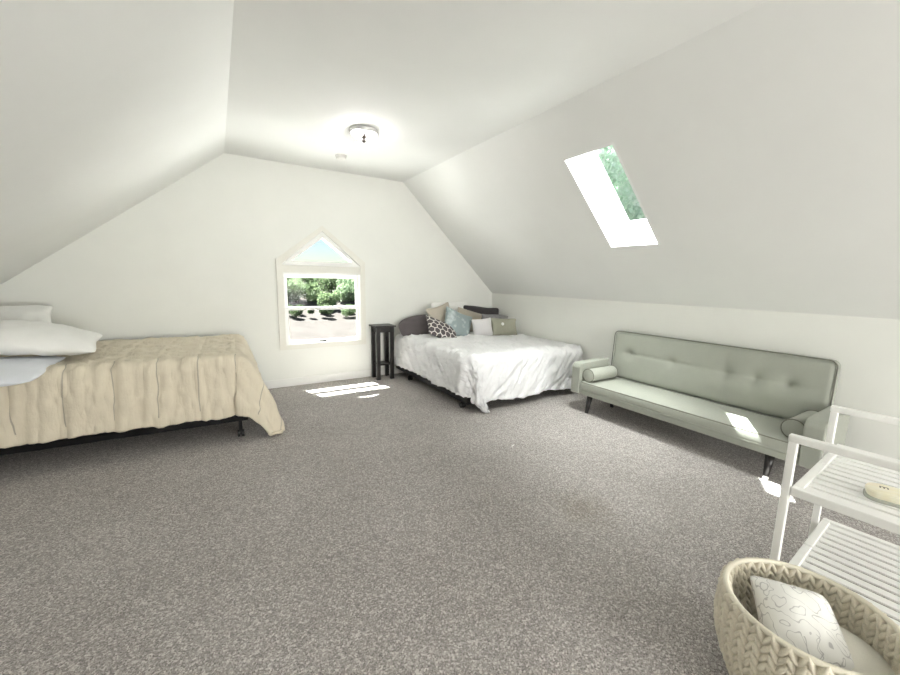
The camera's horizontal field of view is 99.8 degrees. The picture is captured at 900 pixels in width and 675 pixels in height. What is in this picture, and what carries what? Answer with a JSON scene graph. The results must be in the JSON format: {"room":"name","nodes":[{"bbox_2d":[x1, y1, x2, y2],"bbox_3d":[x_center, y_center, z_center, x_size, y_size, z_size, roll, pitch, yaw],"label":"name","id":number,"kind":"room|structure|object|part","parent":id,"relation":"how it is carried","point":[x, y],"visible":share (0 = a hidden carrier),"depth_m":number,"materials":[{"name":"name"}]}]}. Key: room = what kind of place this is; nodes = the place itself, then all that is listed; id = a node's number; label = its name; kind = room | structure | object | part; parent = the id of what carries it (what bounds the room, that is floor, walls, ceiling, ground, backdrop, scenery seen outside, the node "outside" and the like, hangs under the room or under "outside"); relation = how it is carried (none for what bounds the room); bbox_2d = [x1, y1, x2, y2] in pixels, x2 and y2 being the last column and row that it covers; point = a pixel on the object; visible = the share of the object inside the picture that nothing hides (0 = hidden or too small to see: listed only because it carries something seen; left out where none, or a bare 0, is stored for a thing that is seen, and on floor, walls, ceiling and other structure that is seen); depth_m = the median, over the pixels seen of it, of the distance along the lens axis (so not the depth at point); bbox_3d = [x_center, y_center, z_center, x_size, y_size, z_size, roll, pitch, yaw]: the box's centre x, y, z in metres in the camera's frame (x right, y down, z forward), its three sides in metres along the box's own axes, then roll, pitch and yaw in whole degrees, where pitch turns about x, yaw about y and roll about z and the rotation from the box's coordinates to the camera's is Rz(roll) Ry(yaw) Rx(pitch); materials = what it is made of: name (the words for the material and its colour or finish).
{"room":"bedroom","nodes":[
{"label":"bedroom","id":0,"kind":"room"},
{"bbox_2d":[0,0,233,284],"bbox_3d":[-1.094,-0.407,-0.322,2.471,2.005,9.708,-4,10,-31],"label":"ceiling","id":1,"kind":"structure","parent":0,"point":[105,105],"depth_m":2.04,"materials":[{"name":"paint"}]},
{"bbox_2d":[0,153,491,380],"bbox_3d":[-1.966,-0.739,4.798,6.195,2.733,0.120,-4,10,-31],"label":"wall","id":2,"kind":"structure","parent":0,"point":[196,256],"depth_m":4.41,"materials":[{"name":"paint"}]},
{"bbox_2d":[275,226,365,349],"bbox_3d":[-1.673,-0.655,4.976,1.114,1.565,0.128,-4,10,-31],"label":"window","id":3,"kind":"structure","parent":2,"relation":"in","point":[286,268],"depth_m":4.90,"materials":[{"name":"paint"}]},
{"bbox_3d":[-1.656,-1.143,4.898,0.992,0.434,0.102,-4,10,-31],"label":"triangle frame","id":4,"kind":"part","parent":3,"relation":"part of","materials":[{"name":"white paint"}]},
{"bbox_3d":[-1.683,-0.605,5.008,0.948,0.445,0.032,-4,10,-31],"label":"sash","id":5,"kind":"part","parent":3,"relation":"part of","materials":[{"name":"white paint"}]},
{"bbox_3d":[-1.676,-0.389,5.023,0.996,0.920,0.120,-4,10,-31],"label":"jamb frame","id":6,"kind":"part","parent":3,"relation":"part of","materials":[{"name":"white paint"}]},
{"bbox_3d":[-1.671,-0.179,5.041,0.948,0.465,0.032,-4,10,-31],"label":"sash","id":7,"kind":"part","parent":3,"relation":"part of","materials":[{"name":"white paint"}]},
{"bbox_2d":[264,367,403,388],"bbox_3d":[-1.956,0.569,4.940,6.195,0.105,0.014,-4,10,-31],"label":"baseboard","id":8,"kind":"structure","parent":2,"relation":"attached to","point":[288,382],"depth_m":5.08,"materials":[{"name":"white paint"}]},
{"bbox_2d":[0,372,899,674],"bbox_3d":[0.513,1.330,0.956,6.395,0.100,9.708,-4,10,-31],"label":"floor","id":9,"kind":"structure","parent":0,"point":[391,526],"depth_m":2.06,"materials":[{"name":"carpet"}]},
{"bbox_2d":[0,415,247,455],"bbox_3d":[-2.971,0.494,3.391,2.000,0.684,1.360,-4,10,-29],"label":"bed","id":10,"kind":"object","parent":9,"relation":"on","point":[104,436],"visible":0.17,"depth_m":2.88,"materials":[{"name":"black metal"}]},
{"bbox_2d":[0,334,284,447],"bbox_3d":[-2.818,0.454,3.404,2.309,0.740,1.516,-4,10,-29],"label":"comforter","id":11,"kind":"object","parent":10,"relation":"on","point":[123,385],"visible":0.87,"depth_m":2.92,"materials":[{"name":"beige fabric"}]},
{"bbox_2d":[0,305,52,322],"bbox_3d":[-3.709,-0.126,3.119,0.614,0.254,0.457,-7,12,-41],"label":"pillow","id":12,"kind":"object","parent":11,"relation":"on","point":[32,313],"visible":0.56,"depth_m":3.18,"materials":[{"name":"white fabric"}]},
{"bbox_2d":[0,356,65,386],"bbox_3d":[-3.079,0.235,2.588,0.516,0.154,0.612,-4,10,-28],"label":"pillow","id":13,"kind":"object","parent":11,"relation":"on","point":[15,370],"visible":0.95,"depth_m":2.56,"materials":[{"name":"white fabric"}]},
{"bbox_2d":[0,320,102,355],"bbox_3d":[-3.145,0.004,2.836,0.783,0.276,0.528,-6,11,-40],"label":"pillow","id":14,"kind":"object","parent":13,"relation":"on","point":[17,337],"visible":1,"depth_m":2.77,"materials":[{"name":"white fabric"}]},
{"bbox_3d":[-1.837,0.742,3.322,0.028,0.134,0.028,-4,10,-29],"label":"leg","id":15,"kind":"part","parent":10,"relation":"part of","materials":[{"name":"black metal"}]},
{"bbox_2d":[369,323,395,380],"bbox_3d":[-0.949,0.197,5.336,0.300,0.757,0.265,-4,10,-31],"label":"plant stand","id":16,"kind":"object","parent":9,"relation":"on","point":[376,329],"visible":1,"depth_m":5.30,"materials":[{"name":"black paint"}]},
{"bbox_3d":[-1.082,0.202,5.362,0.052,0.735,0.044,-4,10,-31],"label":"leg","id":17,"kind":"part","parent":16,"relation":"part of","materials":[{"name":"black paint"}]},
{"bbox_3d":[-0.985,0.228,5.206,0.052,0.735,0.044,-4,10,-31],"label":"leg","id":18,"kind":"part","parent":16,"relation":"part of","materials":[{"name":"black paint"}]},
{"bbox_2d":[375,361,389,365],"bbox_3d":[-0.951,0.363,5.359,0.190,0.022,0.180,-4,10,-31],"label":"shelf","id":19,"kind":"object","parent":16,"relation":"attached to","point":[381,363],"depth_m":5.29,"materials":[{"name":"black paint"}]},
{"bbox_3d":[-0.911,0.189,5.466,0.052,0.735,0.044,-4,10,-31],"label":"leg","id":20,"kind":"part","parent":16,"relation":"part of","materials":[{"name":"black paint"}]},
{"bbox_3d":[-0.814,0.215,5.309,0.052,0.735,0.044,-4,10,-31],"label":"leg","id":21,"kind":"part","parent":16,"relation":"part of","materials":[{"name":"black paint"}]},
{"bbox_2d":[396,366,471,407],"bbox_3d":[0.437,0.342,5.192,1.740,0.564,1.860,-4,10,-31],"label":"bed","id":22,"kind":"object","parent":9,"relation":"on","point":[465,400],"visible":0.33,"depth_m":4.47,"materials":[{"name":"black metal"}]},
{"bbox_2d":[394,332,582,412],"bbox_3d":[0.436,0.315,5.129,1.829,0.646,1.986,-4,10,-31],"label":"comforter","id":23,"kind":"object","parent":22,"relation":"on","point":[483,369],"visible":0.84,"depth_m":4.40,"materials":[{"name":"white fabric"}]},
{"bbox_2d":[398,314,429,335],"bbox_3d":[-0.418,-0.168,5.536,0.716,0.322,0.233,-6,11,-37],"label":"pillow","id":24,"kind":"object","parent":23,"relation":"on","point":[415,325],"visible":0.51,"depth_m":5.41,"materials":[{"name":"fabric"}]},
{"bbox_2d":[426,302,448,321],"bbox_3d":[-0.131,-0.274,5.570,0.491,0.484,0.151,-5,11,-35],"label":"cushion","id":25,"kind":"object","parent":23,"relation":"on","point":[439,312],"visible":0.42,"depth_m":5.49,"materials":[{"name":"beige fabric"}]},
{"bbox_2d":[426,315,456,337],"bbox_3d":[-0.105,-0.105,5.253,0.542,0.391,0.278,-4,10,-29],"label":"cushion","id":26,"kind":"object","parent":23,"relation":"on","point":[440,329],"visible":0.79,"depth_m":5.17,"materials":[{"name":"fabric"}]},
{"bbox_2d":[431,302,466,310],"bbox_3d":[0.009,-0.328,5.897,0.654,0.448,0.163,-3,10,-27],"label":"pillow","id":27,"kind":"object","parent":23,"relation":"on","point":[453,305],"visible":0.2,"depth_m":5.88,"materials":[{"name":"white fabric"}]},
{"bbox_2d":[444,306,471,335],"bbox_3d":[0.105,-0.175,5.471,0.563,0.542,0.220,-3,9,-22],"label":"cushion","id":28,"kind":"object","parent":23,"relation":"on","point":[460,323],"visible":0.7,"depth_m":5.42,"materials":[{"name":"blue fabric"}]},
{"bbox_2d":[457,307,481,331],"bbox_3d":[0.288,-0.248,5.820,0.533,0.441,0.162,-4,10,-29],"label":"cushion","id":29,"kind":"object","parent":23,"relation":"on","point":[474,315],"visible":0.31,"depth_m":5.78,"materials":[{"name":"beige fabric"}]},
{"bbox_2d":[463,305,498,318],"bbox_3d":[0.501,-0.292,6.086,0.690,0.450,0.197,-3,10,-24],"label":"pillow","id":30,"kind":"object","parent":23,"relation":"on","point":[482,310],"visible":0.32,"depth_m":6.04,"materials":[{"name":"black fabric"}]},
{"bbox_2d":[472,318,492,335],"bbox_3d":[0.473,-0.149,5.505,0.340,0.267,0.135,-3,10,-24],"label":"cushion","id":31,"kind":"object","parent":23,"relation":"on","point":[480,326],"visible":0.92,"depth_m":5.45,"materials":[{"name":"white fabric"}]},
{"bbox_2d":[482,314,507,325],"bbox_3d":[0.713,-0.210,5.978,0.450,0.318,0.167,-1,9,-11],"label":"cushion","id":32,"kind":"object","parent":23,"relation":"on","point":[484,316],"visible":0.35,"depth_m":5.96,"materials":[{"name":"grey fabric"}]},
{"bbox_2d":[491,318,516,334],"bbox_3d":[0.807,-0.157,5.645,0.438,0.267,0.160,-2,9,-21],"label":"cushion","id":33,"kind":"object","parent":23,"relation":"on","point":[499,326],"visible":0.96,"depth_m":5.58,"materials":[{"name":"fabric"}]},
{"bbox_2d":[571,331,849,479],"bbox_3d":[2.153,0.486,3.472,0.652,0.870,2.059,-4,10,-31],"label":"sofa","id":34,"kind":"object","parent":9,"relation":"on","point":[772,383],"visible":0.94,"depth_m":3.25,"materials":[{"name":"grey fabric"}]},
{"bbox_3d":[1.496,0.716,4.086,0.094,0.205,0.062,-4,10,-31],"label":"leg","id":35,"kind":"part","parent":34,"relation":"part of","materials":[{"name":"black paint"}]},
{"bbox_3d":[1.578,0.416,4.261,0.494,0.347,0.111,-4,10,-31],"label":"arm","id":36,"kind":"part","parent":34,"relation":"part of","materials":[{"name":"green fabric"}]},
{"bbox_2d":[583,365,617,382],"bbox_3d":[1.647,0.395,4.144,0.427,0.146,0.146,-4,10,-31],"label":"bolster pillow","id":37,"kind":"object","parent":34,"relation":"on","point":[595,374],"visible":1,"depth_m":4.07,"materials":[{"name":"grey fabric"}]},
{"bbox_3d":[2.106,0.625,3.466,0.540,0.088,1.827,-4,10,-31],"label":"seat","id":38,"kind":"part","parent":34,"relation":"part of","materials":[{"name":"green fabric"}]},
{"bbox_3d":[2.373,0.305,3.578,0.121,0.530,1.835,-1,8,-32],"label":"backrest","id":39,"kind":"part","parent":34,"relation":"part of","materials":[{"name":"green fabric"}]},
{"bbox_3d":[2.322,0.922,2.761,0.079,0.177,0.062,-4,10,-31],"label":"leg","id":40,"kind":"part","parent":34,"relation":"part of","materials":[{"name":"black paint"}]},
{"bbox_2d":[780,410,818,436],"bbox_3d":[2.558,0.627,2.740,0.412,0.146,0.146,-4,10,-31],"label":"bolster pillow","id":41,"kind":"object","parent":34,"relation":"on","point":[795,425],"visible":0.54,"depth_m":2.65,"materials":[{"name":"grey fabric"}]},
{"bbox_3d":[2.592,0.687,2.620,0.494,0.347,0.111,-4,10,-31],"label":"arm","id":42,"kind":"part","parent":34,"relation":"part of","materials":[{"name":"green fabric"}]},
{"bbox_2d":[713,557,899,674],"bbox_3d":[1.182,1.067,1.276,0.498,0.358,0.501,9,12,41],"label":"rope basket","id":43,"kind":"object","parent":9,"relation":"on","point":[747,647],"visible":0.73,"depth_m":1.27,"materials":[{"name":"beige fabric"}]},
{"bbox_2d":[750,576,854,670],"bbox_3d":[1.168,0.969,1.266,0.230,0.194,0.258,4,9,21],"label":"cushion","id":44,"kind":"object","parent":43,"relation":"in","point":[805,619],"visible":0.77,"depth_m":1.23,"materials":[{"name":"white fabric"}]},
{"bbox_2d":[839,626,894,674],"bbox_3d":[1.293,1.047,1.214,0.281,0.141,0.288,1,9,-1],"label":"cushion","id":45,"kind":"object","parent":43,"relation":"in","point":[866,659],"visible":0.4,"depth_m":1.19,"materials":[{"name":"beige fabric"}]},
{"bbox_2d":[769,405,899,625],"bbox_3d":[1.914,0.821,1.438,0.767,0.812,0.886,-5,11,-34],"label":"rack","id":46,"kind":"object","parent":9,"relation":"on","point":[837,482],"visible":0.84,"depth_m":1.61,"materials":[{"name":"white wood"}]},
{"bbox_3d":[1.370,0.803,1.576,0.028,0.784,0.028,-5,11,-34],"label":"post","id":47,"kind":"part","parent":46,"relation":"part of","materials":[{"name":"white wood"}]},
{"bbox_3d":[1.916,0.756,1.953,0.028,0.784,0.028,-5,11,-34],"label":"post","id":48,"kind":"part","parent":46,"relation":"part of","materials":[{"name":"white wood"}]},
{"bbox_3d":[1.620,0.461,1.170,0.032,0.030,0.884,-5,11,-34],"label":"rail","id":49,"kind":"part","parent":46,"relation":"part of","materials":[{"name":"white wood"}]},
{"bbox_2d":[789,518,899,566],"bbox_3d":[1.911,1.057,1.474,0.765,0.036,0.820,-5,11,-34],"label":"shelf","id":50,"kind":"object","parent":46,"relation":"attached to","point":[820,530],"depth_m":1.78,"materials":[{"name":"white wood"}]},
{"bbox_2d":[790,444,899,534],"bbox_3d":[1.919,0.647,1.411,0.765,0.036,0.820,-5,11,-34],"label":"shelf","id":51,"kind":"object","parent":46,"relation":"attached to","point":[836,483],"depth_m":1.54,"materials":[{"name":"white wood"}]},
{"bbox_3d":[2.166,0.413,1.546,0.032,0.030,0.884,-5,11,-34],"label":"rail","id":52,"kind":"part","parent":46,"relation":"part of","materials":[{"name":"white wood"}]},
{"bbox_2d":[863,482,899,508],"bbox_3d":[1.726,0.611,1.404,0.262,0.043,0.104,10,12,44],"label":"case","id":53,"kind":"object","parent":46,"relation":"on","point":[880,493],"visible":1,"depth_m":1.44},
{"bbox_2d":[224,0,767,181],"bbox_3d":[0.898,-1.494,0.728,2.154,0.100,9.708,-4,10,-31],"label":"ceiling","id":54,"kind":"structure","parent":0,"point":[437,80],"depth_m":2.39,"materials":[{"name":"paint"}]},
{"bbox_2d":[335,154,346,159],"bbox_3d":[-1.206,-1.994,4.196,0.124,0.042,0.124,-4,10,-31],"label":"smoke detector","id":55,"kind":"object","parent":54,"relation":"attached to","point":[338,156],"visible":1,"depth_m":4.16,"materials":[{"name":"plastic"}]},
{"bbox_2d":[349,125,377,142],"bbox_3d":[-0.791,-1.845,3.480,0.264,0.104,0.264,-4,10,-31],"label":"ceiling lamp","id":56,"kind":"object","parent":54,"relation":"attached to","point":[364,132],"visible":1,"depth_m":3.42,"materials":[{"name":"silver glass"}]},
{"bbox_2d":[354,132,362,138],"bbox_3d":[-0.826,-1.830,3.433,0.090,0.064,0.064,-4,10,-31],"label":"bulb","id":57,"kind":"object","parent":56,"relation":"attached to","point":[356,134],"depth_m":3.41,"materials":[{"name":"white glass"}]},
{"bbox_2d":[366,134,374,141],"bbox_3d":[-0.732,-1.836,3.485,0.090,0.064,0.068,-4,10,-31],"label":"bulb","id":58,"kind":"object","parent":56,"relation":"attached to","point":[370,136],"depth_m":3.47,"materials":[{"name":"white glass"}]},
{"bbox_2d":[403,0,899,319],"bbox_3d":[2.507,-0.812,1.835,1.723,1.638,9.708,-4,10,-31],"label":"ceiling","id":59,"kind":"structure","parent":0,"point":[760,150],"depth_m":2.58,"materials":[{"name":"paint"}]},
{"bbox_2d":[562,142,659,248],"bbox_3d":[1.523,-1.421,3.338,1.018,1.189,0.525,-4,10,-31],"label":"window","id":60,"kind":"structure","parent":59,"relation":"attached to","point":[586,169],"depth_m":3.55,"materials":[{"name":"paint"}]},
{"bbox_3d":[1.525,-1.529,3.321,1.018,0.970,0.525,-4,10,-31],"label":"frame","id":61,"kind":"part","parent":60,"relation":"part of","materials":[{"name":"white paint"}]},
{"bbox_2d":[491,293,899,459],"bbox_3d":[3.212,0.485,2.484,0.100,1.206,9.708,-4,10,-31],"label":"wall","id":62,"kind":"structure","parent":0,"point":[867,350],"depth_m":3.19,"materials":[{"name":"paint"}]},
{"label":"outside","id":63,"kind":"structure","parent":0,"visible":0},
{"bbox_2d":[288,287,356,340],"bbox_3d":[-4.306,-3.136,35.752,90.000,4.500,54.400,-4,10,-31],"label":"ground","id":64,"kind":"structure","parent":63,"point":[306,326],"depth_m":21.21,"materials":[{"name":"beige"}]},
{"bbox_2d":[287,278,322,302],"bbox_3d":[-10.269,-3.269,25.304,3.965,2.574,2.886,-4,10,-31],"label":"leafy tree","id":65,"kind":"object","parent":64,"relation":"on","point":[298,288],"visible":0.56,"depth_m":24.95,"materials":[{"name":"green plant"}]},
{"bbox_2d":[288,303,333,317],"bbox_3d":[-8.382,-1.642,22.484,2.834,0.778,1.780,-4,10,-31],"label":"shrub","id":66,"kind":"object","parent":64,"relation":"on","point":[297,312],"visible":0.53,"depth_m":22.06,"materials":[{"name":"green plant"}]},
{"bbox_2d":[289,278,351,292],"bbox_3d":[-12.184,-4.568,32.167,11.909,2.508,8.282,-4,10,-31],"label":"leafy tree","id":67,"kind":"object","parent":64,"relation":"on","point":[326,285],"visible":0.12,"depth_m":29.84,"materials":[{"name":"green plant"}]},
{"bbox_2d":[317,290,342,305],"bbox_3d":[-7.790,-2.423,24.419,1.637,1.271,1.298,-4,10,-31],"label":"shrub","id":68,"kind":"object","parent":64,"relation":"on","point":[331,298],"visible":0.84,"depth_m":24.14,"materials":[{"name":"green plant"}]},
{"bbox_2d":[335,278,354,301],"bbox_3d":[-6.726,-3.646,27.986,4.106,2.500,2.897,-4,10,-31],"label":"leafy tree","id":69,"kind":"object","parent":64,"relation":"on","point":[346,287],"visible":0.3,"depth_m":26.82,"materials":[{"name":"green plant"}]},
{"bbox_2d":[341,304,355,316],"bbox_3d":[-5.800,-1.718,23.718,2.237,0.820,1.538,-4,10,-31],"label":"shrub","id":70,"kind":"object","parent":64,"relation":"on","point":[345,312],"visible":0.22,"depth_m":23.03,"materials":[{"name":"green plant"}]},
{"bbox_2d":[596,145,645,220],"bbox_3d":[6.506,-3.513,14.864,7.152,12.080,4.695,-5,11,-34],"label":"leafy tree","id":71,"kind":"object","parent":64,"relation":"on","point":[608,157],"visible":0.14,"depth_m":12.68,"materials":[{"name":"green plant"}]}
]}

